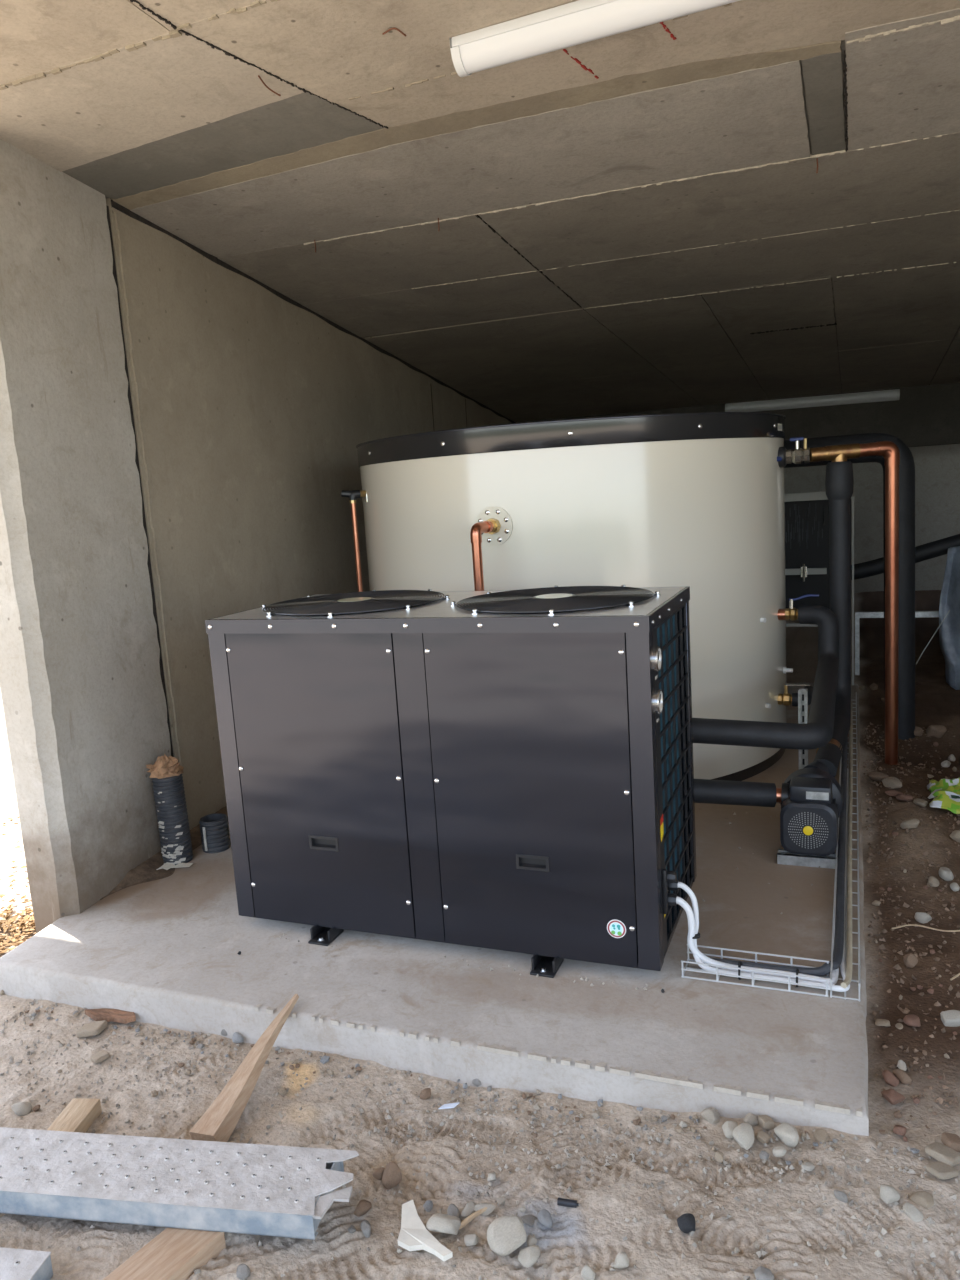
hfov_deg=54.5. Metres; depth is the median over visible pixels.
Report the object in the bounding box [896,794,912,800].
stone
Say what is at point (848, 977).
power cable
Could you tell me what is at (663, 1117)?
pebble
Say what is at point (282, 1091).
stone
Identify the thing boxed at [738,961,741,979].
cable tie
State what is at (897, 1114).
stone
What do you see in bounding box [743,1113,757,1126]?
stone
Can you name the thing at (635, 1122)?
pebble
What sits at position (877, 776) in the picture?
stone
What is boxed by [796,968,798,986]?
cable tie
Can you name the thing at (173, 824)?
flexible duct
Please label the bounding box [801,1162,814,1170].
stone
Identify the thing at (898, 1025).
stone
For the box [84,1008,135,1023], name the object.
stone
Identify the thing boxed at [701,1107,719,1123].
stone
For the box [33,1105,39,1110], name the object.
stone
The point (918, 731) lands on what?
stone
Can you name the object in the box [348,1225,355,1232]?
stone
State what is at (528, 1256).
stone
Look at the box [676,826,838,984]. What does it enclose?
power cable
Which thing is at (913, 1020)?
stone
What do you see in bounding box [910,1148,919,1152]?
pebble
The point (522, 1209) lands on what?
pebble
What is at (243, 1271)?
stone
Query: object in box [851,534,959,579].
insulated pipe
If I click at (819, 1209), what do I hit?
grit
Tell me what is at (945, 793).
crumpled bag
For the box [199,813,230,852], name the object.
flexible duct
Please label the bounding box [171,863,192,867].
paper scrap
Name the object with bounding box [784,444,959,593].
wall
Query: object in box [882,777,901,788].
stone
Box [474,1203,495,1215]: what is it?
stone
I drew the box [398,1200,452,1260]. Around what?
shard
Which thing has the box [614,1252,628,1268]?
stone
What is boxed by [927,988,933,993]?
pebble
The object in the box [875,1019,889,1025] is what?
stone
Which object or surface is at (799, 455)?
valve
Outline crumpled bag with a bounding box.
[927,777,959,813]
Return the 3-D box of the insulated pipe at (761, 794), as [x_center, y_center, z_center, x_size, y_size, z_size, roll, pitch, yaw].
[0.840,0.611,3.629,0.677,0.134,0.287,-7,10,-22]
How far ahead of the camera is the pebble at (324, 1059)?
2.64 m
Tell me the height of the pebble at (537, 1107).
0.014 m
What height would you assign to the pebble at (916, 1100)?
0.016 m
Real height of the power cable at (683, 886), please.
0.270 m
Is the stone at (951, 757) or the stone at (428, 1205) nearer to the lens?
the stone at (428, 1205)
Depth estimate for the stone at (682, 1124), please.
2.25 m
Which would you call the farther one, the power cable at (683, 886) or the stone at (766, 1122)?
the power cable at (683, 886)
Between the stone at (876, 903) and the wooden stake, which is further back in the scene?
the stone at (876, 903)
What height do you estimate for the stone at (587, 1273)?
0.033 m
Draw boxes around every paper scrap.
[156,863,173,869]
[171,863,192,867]
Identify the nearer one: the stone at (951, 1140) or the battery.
the battery
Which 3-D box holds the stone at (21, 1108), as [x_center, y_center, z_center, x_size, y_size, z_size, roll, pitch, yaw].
[-1.235,1.265,2.516,0.047,0.032,0.042,-11,11,-37]
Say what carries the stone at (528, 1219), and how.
on the ground
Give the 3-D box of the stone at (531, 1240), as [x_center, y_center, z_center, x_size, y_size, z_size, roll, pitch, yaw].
[0.106,1.258,1.952,0.022,0.018,0.030,2,11,32]
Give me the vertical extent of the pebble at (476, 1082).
0.027 m
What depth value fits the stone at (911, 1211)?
1.91 m
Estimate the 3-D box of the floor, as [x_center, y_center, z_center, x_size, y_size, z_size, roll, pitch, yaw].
[0.237,0.823,4.907,3.281,0.339,4.692,0,10,22]
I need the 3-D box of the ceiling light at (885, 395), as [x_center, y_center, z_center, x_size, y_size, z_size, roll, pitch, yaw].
[3.551,-2.566,10.045,1.768,0.114,0.084,0,10,21]
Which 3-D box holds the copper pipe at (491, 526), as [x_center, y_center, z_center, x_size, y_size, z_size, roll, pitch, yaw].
[0.026,-0.317,4.138,0.072,0.436,0.184,2,11,31]
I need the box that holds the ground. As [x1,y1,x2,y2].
[0,590,959,1279]
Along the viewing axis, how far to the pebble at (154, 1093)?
2.54 m
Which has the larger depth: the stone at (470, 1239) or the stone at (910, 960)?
the stone at (910, 960)
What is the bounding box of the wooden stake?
[189,994,298,1141]
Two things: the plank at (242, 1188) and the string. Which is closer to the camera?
the plank at (242, 1188)
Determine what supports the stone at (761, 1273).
on the ground
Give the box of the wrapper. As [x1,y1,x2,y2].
[438,1102,458,1108]
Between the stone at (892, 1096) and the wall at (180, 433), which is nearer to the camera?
the stone at (892, 1096)
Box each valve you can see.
[777,437,809,466]
[777,684,812,705]
[778,594,818,620]
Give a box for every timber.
[47,1098,101,1132]
[103,1227,225,1279]
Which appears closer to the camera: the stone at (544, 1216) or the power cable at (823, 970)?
the stone at (544, 1216)
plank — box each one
[0,1127,358,1239]
[0,1247,52,1279]
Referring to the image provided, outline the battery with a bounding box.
[557,1198,578,1207]
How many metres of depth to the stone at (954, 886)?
3.34 m
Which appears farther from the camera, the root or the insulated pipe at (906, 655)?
the insulated pipe at (906, 655)
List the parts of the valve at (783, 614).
valve stem, lever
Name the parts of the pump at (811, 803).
rating plate, motor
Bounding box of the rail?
[855,611,938,674]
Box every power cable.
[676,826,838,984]
[678,768,849,991]
[711,737,847,976]
[841,701,852,988]
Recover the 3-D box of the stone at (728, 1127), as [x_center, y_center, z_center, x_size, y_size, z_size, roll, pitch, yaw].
[0.596,1.159,2.206,0.043,0.036,0.044,-4,9,-1]
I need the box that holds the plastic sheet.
[939,546,959,689]
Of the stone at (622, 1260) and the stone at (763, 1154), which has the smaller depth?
the stone at (622, 1260)
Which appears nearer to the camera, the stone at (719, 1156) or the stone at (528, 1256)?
the stone at (528, 1256)
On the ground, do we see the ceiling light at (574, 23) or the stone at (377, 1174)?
the stone at (377, 1174)
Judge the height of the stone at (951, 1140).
0.029 m
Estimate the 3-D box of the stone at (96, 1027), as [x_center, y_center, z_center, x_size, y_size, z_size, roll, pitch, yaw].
[-1.206,1.208,2.896,0.079,0.035,0.067,-2,9,7]
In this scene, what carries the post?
on the floor
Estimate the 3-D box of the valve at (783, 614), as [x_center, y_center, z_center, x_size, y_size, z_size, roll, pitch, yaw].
[1.594,-0.162,4.676,0.198,0.135,0.068,0,10,22]
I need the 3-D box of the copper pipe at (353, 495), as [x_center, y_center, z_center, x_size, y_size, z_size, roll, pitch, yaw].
[-0.607,-0.080,4.957,0.141,1.425,0.047,-5,9,-10]
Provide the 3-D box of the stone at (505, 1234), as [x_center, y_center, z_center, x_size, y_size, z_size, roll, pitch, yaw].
[0.059,1.243,1.946,0.084,0.056,0.083,-7,10,-21]
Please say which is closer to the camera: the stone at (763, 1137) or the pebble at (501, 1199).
the pebble at (501, 1199)
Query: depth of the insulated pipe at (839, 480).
4.63 m
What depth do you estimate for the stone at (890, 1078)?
2.32 m
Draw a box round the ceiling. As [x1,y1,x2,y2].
[0,0,959,422]
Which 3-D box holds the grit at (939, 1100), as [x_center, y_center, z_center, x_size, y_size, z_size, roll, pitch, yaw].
[2.043,0.842,3.745,0.930,0.147,3.815,0,10,22]
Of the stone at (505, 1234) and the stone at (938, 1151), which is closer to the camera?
the stone at (505, 1234)
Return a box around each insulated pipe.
[692,605,838,749]
[694,779,781,806]
[784,433,914,739]
[813,461,853,777]
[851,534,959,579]
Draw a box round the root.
[892,924,959,931]
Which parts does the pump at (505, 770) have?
corner post, panel, recessed handle, casing, panel, panel, recessed handle, blue globe, corner post, service panel, panel, corner post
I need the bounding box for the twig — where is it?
[459,1207,486,1229]
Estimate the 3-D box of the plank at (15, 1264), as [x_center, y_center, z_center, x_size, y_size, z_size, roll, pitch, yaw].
[-1.552,1.346,1.976,1.300,0.061,0.198,-2,9,10]
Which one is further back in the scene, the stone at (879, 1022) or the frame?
the frame
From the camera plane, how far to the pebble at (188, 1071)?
2.64 m
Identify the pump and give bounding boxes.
[205,585,696,977]
[780,761,842,855]
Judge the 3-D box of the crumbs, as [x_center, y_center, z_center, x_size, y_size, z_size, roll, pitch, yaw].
[0.517,0.932,3.255,2.253,0.014,0.985,-8,10,-26]
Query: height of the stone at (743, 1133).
0.046 m
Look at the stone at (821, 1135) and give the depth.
2.15 m
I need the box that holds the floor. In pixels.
[0,682,868,1135]
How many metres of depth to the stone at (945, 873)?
3.39 m
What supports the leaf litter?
on the ground
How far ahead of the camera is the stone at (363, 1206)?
2.08 m
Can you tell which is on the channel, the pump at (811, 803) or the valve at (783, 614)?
the pump at (811, 803)
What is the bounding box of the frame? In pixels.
[785,492,853,684]
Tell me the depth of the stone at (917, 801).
4.15 m
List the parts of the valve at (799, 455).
lever, valve stem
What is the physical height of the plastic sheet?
1.039 m
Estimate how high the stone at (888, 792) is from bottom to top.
0.029 m
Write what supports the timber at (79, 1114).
on the ground
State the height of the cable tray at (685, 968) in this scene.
0.055 m
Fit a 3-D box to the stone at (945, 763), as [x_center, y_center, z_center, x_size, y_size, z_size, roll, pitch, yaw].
[2.469,0.657,4.944,0.044,0.039,0.052,3,11,36]
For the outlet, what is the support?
attached to the pump at (811, 803)
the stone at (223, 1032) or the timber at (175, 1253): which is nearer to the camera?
the timber at (175, 1253)
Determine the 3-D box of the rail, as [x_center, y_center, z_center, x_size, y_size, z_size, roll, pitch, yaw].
[3.055,0.025,6.619,0.730,0.460,0.040,0,10,22]
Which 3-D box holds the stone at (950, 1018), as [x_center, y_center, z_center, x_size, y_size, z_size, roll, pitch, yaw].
[1.308,1.049,2.584,0.055,0.039,0.042,-2,9,9]
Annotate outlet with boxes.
[804,761,828,772]
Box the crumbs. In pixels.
[274,812,819,989]
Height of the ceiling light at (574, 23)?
0.086 m
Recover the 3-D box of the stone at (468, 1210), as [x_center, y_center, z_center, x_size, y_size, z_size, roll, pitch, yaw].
[-0.023,1.258,2.057,0.022,0.019,0.045,3,11,35]
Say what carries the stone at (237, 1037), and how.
on the ground
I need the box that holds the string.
[916,610,949,663]
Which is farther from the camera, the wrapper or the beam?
the beam
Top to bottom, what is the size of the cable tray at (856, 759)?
0.055 m
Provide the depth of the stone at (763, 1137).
2.17 m
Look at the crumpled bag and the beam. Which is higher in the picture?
the beam
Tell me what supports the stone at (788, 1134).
on the ground
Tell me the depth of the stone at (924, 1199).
1.94 m
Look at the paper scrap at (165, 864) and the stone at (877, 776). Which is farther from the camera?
the stone at (877, 776)
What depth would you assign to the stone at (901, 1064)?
2.39 m
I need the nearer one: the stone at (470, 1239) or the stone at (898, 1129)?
the stone at (470, 1239)
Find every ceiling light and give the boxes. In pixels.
[449,0,740,76]
[725,389,899,411]
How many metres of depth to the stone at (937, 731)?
5.36 m
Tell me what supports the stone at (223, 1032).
on the ground
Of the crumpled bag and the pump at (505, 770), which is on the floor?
the pump at (505, 770)
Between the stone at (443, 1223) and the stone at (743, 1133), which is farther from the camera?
the stone at (743, 1133)
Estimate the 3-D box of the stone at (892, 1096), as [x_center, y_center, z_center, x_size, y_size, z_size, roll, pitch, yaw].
[1.001,1.107,2.264,0.044,0.034,0.054,-6,9,-16]
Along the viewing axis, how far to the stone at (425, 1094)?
2.47 m
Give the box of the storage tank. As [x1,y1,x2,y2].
[356,412,792,780]
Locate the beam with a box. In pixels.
[518,383,959,446]
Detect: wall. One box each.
[0,139,515,933]
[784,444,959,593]
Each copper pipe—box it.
[341,490,366,591]
[470,518,500,590]
[810,441,899,764]
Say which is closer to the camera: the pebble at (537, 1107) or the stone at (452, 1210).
the stone at (452, 1210)
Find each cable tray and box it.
[681,944,828,996]
[830,692,860,1001]
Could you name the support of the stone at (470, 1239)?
on the ground
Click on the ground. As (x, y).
(106, 1246)
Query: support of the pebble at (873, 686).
on the ground
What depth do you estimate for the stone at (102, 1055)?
2.74 m
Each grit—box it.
[0,999,959,1279]
[862,722,959,1135]
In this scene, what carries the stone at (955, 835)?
on the ground
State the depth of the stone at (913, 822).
3.85 m
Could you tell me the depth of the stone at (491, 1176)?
2.14 m
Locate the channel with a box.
[777,835,838,868]
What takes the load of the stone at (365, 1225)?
on the ground
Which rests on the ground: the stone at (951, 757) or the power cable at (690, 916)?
the stone at (951, 757)
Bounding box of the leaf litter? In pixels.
[0,816,35,956]
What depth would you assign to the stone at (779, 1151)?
2.11 m
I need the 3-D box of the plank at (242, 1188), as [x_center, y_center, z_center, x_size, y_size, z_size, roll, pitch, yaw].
[-1.288,1.254,2.235,2.052,0.061,0.198,-2,9,10]
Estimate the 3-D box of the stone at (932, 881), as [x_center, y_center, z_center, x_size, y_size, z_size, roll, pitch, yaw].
[1.642,0.876,3.378,0.040,0.034,0.046,-1,10,18]
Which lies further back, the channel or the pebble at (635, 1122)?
the channel
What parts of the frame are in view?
rail, rail, rail, post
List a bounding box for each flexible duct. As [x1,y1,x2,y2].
[146,754,192,864]
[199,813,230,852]
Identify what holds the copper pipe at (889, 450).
on the ground
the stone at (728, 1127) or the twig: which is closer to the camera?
the twig
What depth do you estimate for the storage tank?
4.24 m
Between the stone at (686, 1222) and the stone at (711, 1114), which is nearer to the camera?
the stone at (686, 1222)
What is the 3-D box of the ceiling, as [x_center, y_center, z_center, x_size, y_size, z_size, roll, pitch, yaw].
[1.175,-2.257,5.648,7.201,1.160,13.504,0,10,22]
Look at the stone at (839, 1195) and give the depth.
1.96 m
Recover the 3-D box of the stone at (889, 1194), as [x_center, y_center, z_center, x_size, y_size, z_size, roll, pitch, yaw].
[0.858,1.158,1.955,0.038,0.034,0.036,-3,9,5]
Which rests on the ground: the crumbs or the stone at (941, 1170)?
the stone at (941, 1170)
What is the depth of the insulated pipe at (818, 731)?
3.49 m
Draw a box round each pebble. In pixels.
[151,1090,157,1096]
[184,1069,191,1075]
[320,1056,329,1063]
[472,1078,480,1086]
[497,1196,504,1205]
[518,1206,525,1212]
[533,1104,540,1109]
[591,1111,599,1118]
[632,1120,638,1125]
[661,1115,666,1120]
[753,1240,759,1248]
[870,683,877,689]
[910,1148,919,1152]
[913,1097,919,1103]
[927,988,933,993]
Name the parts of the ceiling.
panel, panel, panel, panel, panel, panel, panel, panel, panel, panel, panel, panel, panel, panel, panel, panel, panel, panel, panel, panel, panel, panel, panel, panel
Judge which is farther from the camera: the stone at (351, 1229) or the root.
the root
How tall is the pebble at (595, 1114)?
0.015 m
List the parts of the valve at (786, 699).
valve stem, lever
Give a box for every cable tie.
[687,932,699,938]
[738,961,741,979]
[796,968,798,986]
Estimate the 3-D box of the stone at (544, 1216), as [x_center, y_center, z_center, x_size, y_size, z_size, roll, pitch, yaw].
[0.140,1.244,2.003,0.030,0.023,0.046,-7,10,-21]
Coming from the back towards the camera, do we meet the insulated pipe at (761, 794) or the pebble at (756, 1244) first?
the insulated pipe at (761, 794)
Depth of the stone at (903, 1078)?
2.33 m
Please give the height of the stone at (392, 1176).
0.056 m
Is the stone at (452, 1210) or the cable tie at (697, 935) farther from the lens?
the cable tie at (697, 935)
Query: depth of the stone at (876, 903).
3.28 m
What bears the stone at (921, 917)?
on the ground
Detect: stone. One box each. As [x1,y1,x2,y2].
[11,1102,31,1115]
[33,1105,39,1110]
[76,1020,107,1037]
[84,1008,135,1023]
[90,1050,109,1063]
[221,1029,227,1035]
[232,1032,243,1042]
[236,1264,249,1279]
[279,1087,286,1095]
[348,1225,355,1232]
[354,1200,371,1216]
[361,1220,370,1237]
[372,1167,384,1179]
[382,1162,401,1188]
[420,1088,430,1099]
[423,1200,432,1211]
[426,1213,460,1234]
[447,1204,459,1217]
[461,1201,475,1217]
[464,1234,478,1245]
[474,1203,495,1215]
[486,1215,526,1255]
[487,1172,495,1181]
[518,1245,539,1267]
[520,1214,536,1225]
[527,1235,536,1246]
[538,1209,552,1227]
[581,1264,595,1279]
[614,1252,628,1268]
[677,1213,695,1232]
[679,1121,686,1127]
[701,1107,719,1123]
[715,1151,723,1162]
[722,1121,737,1137]
[733,1122,753,1149]
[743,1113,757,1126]
[754,1266,773,1279]
[756,1130,770,1143]
[757,1115,774,1129]
[759,1151,768,1159]
[772,1146,786,1156]
[774,1123,798,1146]
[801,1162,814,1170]
[814,1129,829,1142]
[834,1190,847,1202]
[867,772,888,780]
[872,900,880,905]
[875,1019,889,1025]
[880,1184,899,1203]
[881,1089,904,1104]
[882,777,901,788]
[882,1070,898,1086]
[885,790,902,796]
[893,1069,911,1083]
[893,1125,906,1135]
[894,1111,901,1118]
[895,1023,902,1028]
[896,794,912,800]
[897,1060,906,1070]
[900,818,919,828]
[902,1202,922,1221]
[903,953,917,967]
[903,1014,920,1026]
[909,1191,933,1208]
[913,798,927,806]
[914,726,921,736]
[914,912,931,923]
[925,1142,959,1166]
[926,725,946,737]
[926,1161,958,1179]
[927,876,938,886]
[938,867,953,880]
[940,1010,959,1026]
[941,760,950,766]
[941,1132,959,1151]
[948,754,955,760]
[950,830,959,841]
[950,882,959,891]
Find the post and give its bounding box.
[798,689,807,768]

